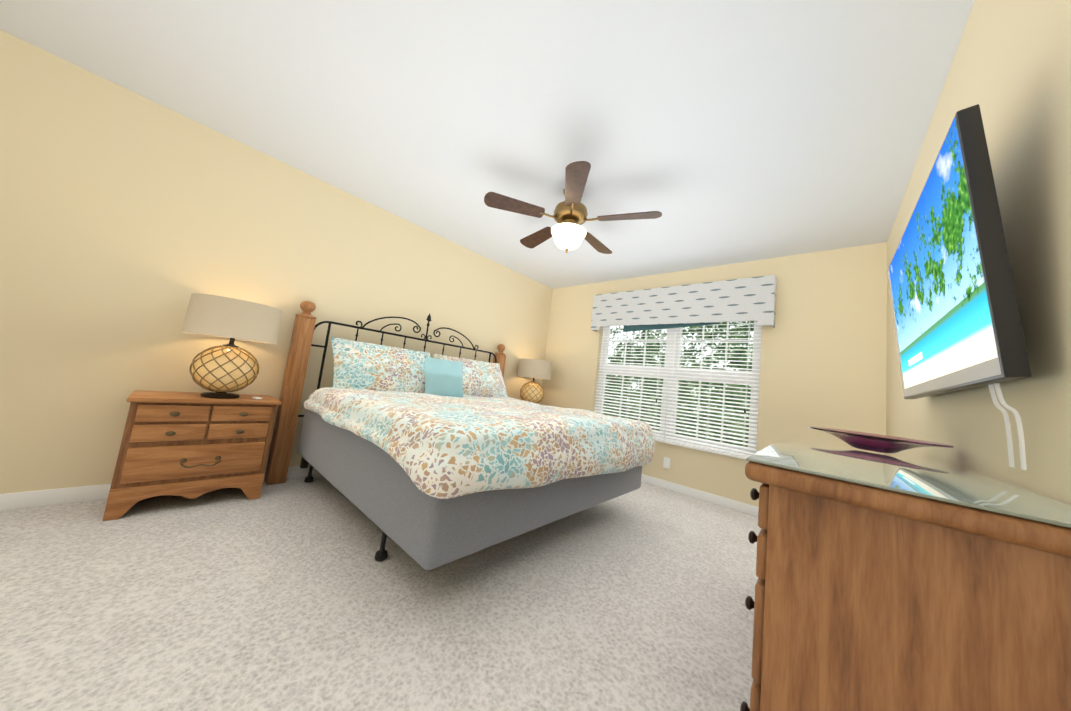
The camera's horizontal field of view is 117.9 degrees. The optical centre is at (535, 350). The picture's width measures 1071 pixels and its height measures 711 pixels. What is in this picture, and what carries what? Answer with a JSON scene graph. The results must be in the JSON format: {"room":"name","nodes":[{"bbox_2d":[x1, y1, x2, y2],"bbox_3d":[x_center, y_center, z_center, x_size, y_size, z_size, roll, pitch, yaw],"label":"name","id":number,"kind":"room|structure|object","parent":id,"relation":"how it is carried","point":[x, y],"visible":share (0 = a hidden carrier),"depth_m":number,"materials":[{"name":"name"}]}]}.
{"room":"bedroom","nodes":[
{"label":"bedroom","id":0,"kind":"room"},
{"bbox_2d":[0,30,552,493],"bbox_3d":[-1.516,-0.115,3.129,0.120,2.440,4.850,1,-8,42],"label":"wall","id":1,"kind":"structure","parent":0,"point":[130,222],"depth_m":2.03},
{"bbox_2d":[0,465,319,510],"bbox_3d":[-1.601,1.051,2.967,0.015,0.085,4.850,1,-8,42],"label":"baseboard","id":2,"kind":"structure","parent":1,"relation":"attached to","point":[19,500],"depth_m":1.79,"materials":[{"name":"white wood"}]},
{"bbox_2d":[0,474,760,710],"bbox_3d":[-0.299,1.177,1.796,3.760,0.100,5.120,1,-8,42],"label":"floor","id":3,"kind":"structure","parent":0,"point":[291,594],"depth_m":1.28,"materials":[{"name":"carpet"}]},
{"bbox_2d":[102,390,280,520],"bbox_3d":[-2.128,0.614,2.052,0.409,0.643,0.665,1,-8,42],"label":"nightstand","id":4,"kind":"object","parent":3,"relation":"on","point":[190,445],"visible":1,"depth_m":1.91,"materials":[{"name":"brown wood"}]},
{"bbox_2d":[181,293,281,398],"bbox_3d":[-2.011,-0.019,2.126,0.464,0.648,0.464,1,-8,42],"label":"lamp","id":5,"kind":"object","parent":4,"relation":"on","point":[220,371],"visible":1,"depth_m":2.00,"materials":[{"name":"beige fabric"}]},
{"bbox_2d":[264,301,654,569],"bbox_3d":[-0.442,0.399,2.612,2.172,1.563,2.233,1,-8,42],"label":"bed","id":6,"kind":"object","parent":3,"relation":"on","point":[424,460],"visible":1,"depth_m":1.76,"materials":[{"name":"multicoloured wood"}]},
{"bbox_2d":[740,433,1070,710],"bbox_3d":[1.102,0.783,1.087,0.488,0.855,1.525,1,-8,42],"label":"dresser","id":7,"kind":"object","parent":3,"relation":"on","point":[908,580],"visible":1,"depth_m":0.58,"materials":[{"name":"brown wood"}]},
{"bbox_2d":[808,426,953,452],"bbox_3d":[1.319,0.360,1.261,0.390,0.061,0.390,1,-8,42],"label":"bowl","id":8,"kind":"object","parent":7,"relation":"on","point":[875,442],"visible":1,"depth_m":1.20,"materials":[{"name":"purple glass"}]},
{"bbox_3d":[-0.142,1.066,4.271,0.409,0.643,0.680,1,-8,42],"label":"nightstand","id":9,"kind":"object","parent":3,"relation":"on","visible":0},
{"bbox_2d":[517,358,551,403],"bbox_3d":[-0.029,0.432,4.340,0.464,0.648,0.464,1,-8,42],"label":"lamp","id":10,"kind":"object","parent":9,"relation":"on","point":[533,390],"visible":0.83,"depth_m":4.19,"materials":[{"name":"beige fabric"}]},
{"bbox_2d":[0,0,974,288],"bbox_3d":[-0.009,-1.334,2.049,3.760,0.100,5.120,1,-8,42],"label":"ceiling","id":11,"kind":"structure","parent":0,"point":[720,132],"depth_m":1.72,"materials":[{"name":"white paint"}]},
{"bbox_2d":[484,161,661,253],"bbox_3d":[0.275,-0.959,2.452,1.234,0.494,1.205,1,-8,42],"label":"ceiling fan","id":12,"kind":"object","parent":11,"relation":"hanging from","point":[567,232],"visible":1,"depth_m":2.31,"materials":[{"name":"brown wood"}]},
{"bbox_2d":[540,242,886,506],"bbox_3d":[1.484,0.295,3.753,3.760,2.440,0.150,1,-8,42],"label":"wall","id":13,"kind":"structure","parent":0,"point":[823,351],"depth_m":2.95,"materials":[{"name":"beige paint"}]},
{"bbox_2d":[663,457,669,468],"bbox_3d":[1.429,1.222,3.507,0.070,0.115,0.006,1,-8,42],"label":"electrical outlet","id":14,"kind":"object","parent":13,"relation":"attached to","point":[666,463],"visible":1,"depth_m":3.51,"materials":[{"name":"white plastic"}]},
{"bbox_2d":[596,321,761,454],"bbox_3d":[1.545,0.255,3.751,1.789,1.528,0.055,1,-8,42],"label":"window","id":15,"kind":"structure","parent":13,"relation":"in","point":[670,336],"depth_m":3.64,"materials":[{"name":"white plastic"}]},
{"bbox_2d":[594,326,671,439],"bbox_3d":[1.173,0.235,3.978,0.920,1.520,0.071,1,-8,42],"label":"window blinds","id":16,"kind":"object","parent":15,"relation":"attached to","point":[630,385],"visible":0.77,"depth_m":3.92,"materials":[{"name":"white plastic"}]},
{"bbox_2d":[664,321,761,456],"bbox_3d":[1.836,0.252,3.381,0.850,1.520,0.071,1,-8,42],"label":"window blinds","id":17,"kind":"object","parent":15,"relation":"attached to","point":[709,407],"visible":0.69,"depth_m":3.33,"materials":[{"name":"white plastic"}]},
{"bbox_2d":[591,275,776,331],"bbox_3d":[1.522,-0.464,3.679,1.953,0.505,0.132,1,-8,42],"label":"valance","id":18,"kind":"object","parent":13,"relation":"attached to","point":[733,300],"visible":1,"depth_m":3.47,"materials":[{"name":"fabric"}]},
{"bbox_2d":[641,474,758,516],"bbox_3d":[1.291,1.446,3.578,3.450,0.085,0.015,1,-8,42],"label":"baseboard","id":19,"kind":"structure","parent":13,"relation":"attached to","point":[715,499],"depth_m":3.23,"materials":[{"name":"white wood"}]},
{"bbox_2d":[654,438,746,459],"bbox_3d":[1.402,1.009,3.613,1.829,0.021,0.100,1,-8,42],"label":"window sill","id":20,"kind":"structure","parent":13,"relation":"attached to","point":[705,449],"depth_m":3.29,"materials":[{"name":"white wood"}]},
{"bbox_2d":[886,0,1070,504],"bbox_3d":[1.188,-0.047,0.694,0.120,2.440,4.850,1,-8,42],"label":"wall","id":21,"kind":"structure","parent":0,"point":[1009,73],"depth_m":0.81,"materials":[{"name":"beige paint"}]},
{"bbox_2d":[887,104,1031,469],"bbox_3d":[1.416,-0.081,1.135,0.130,0.848,1.170,1,-8,42],"label":"tv","id":22,"kind":"object","parent":21,"relation":"attached to","point":[957,318],"visible":1,"depth_m":0.84,"materials":[{"name":"black"}]},
{"label":"outside","id":23,"kind":"structure","parent":0,"visible":0},
{"bbox_2d":[603,321,753,446],"bbox_3d":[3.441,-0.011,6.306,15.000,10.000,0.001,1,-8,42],"label":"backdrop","id":24,"kind":"structure","parent":23,"point":[655,334],"depth_m":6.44,"materials":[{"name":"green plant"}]}
]}

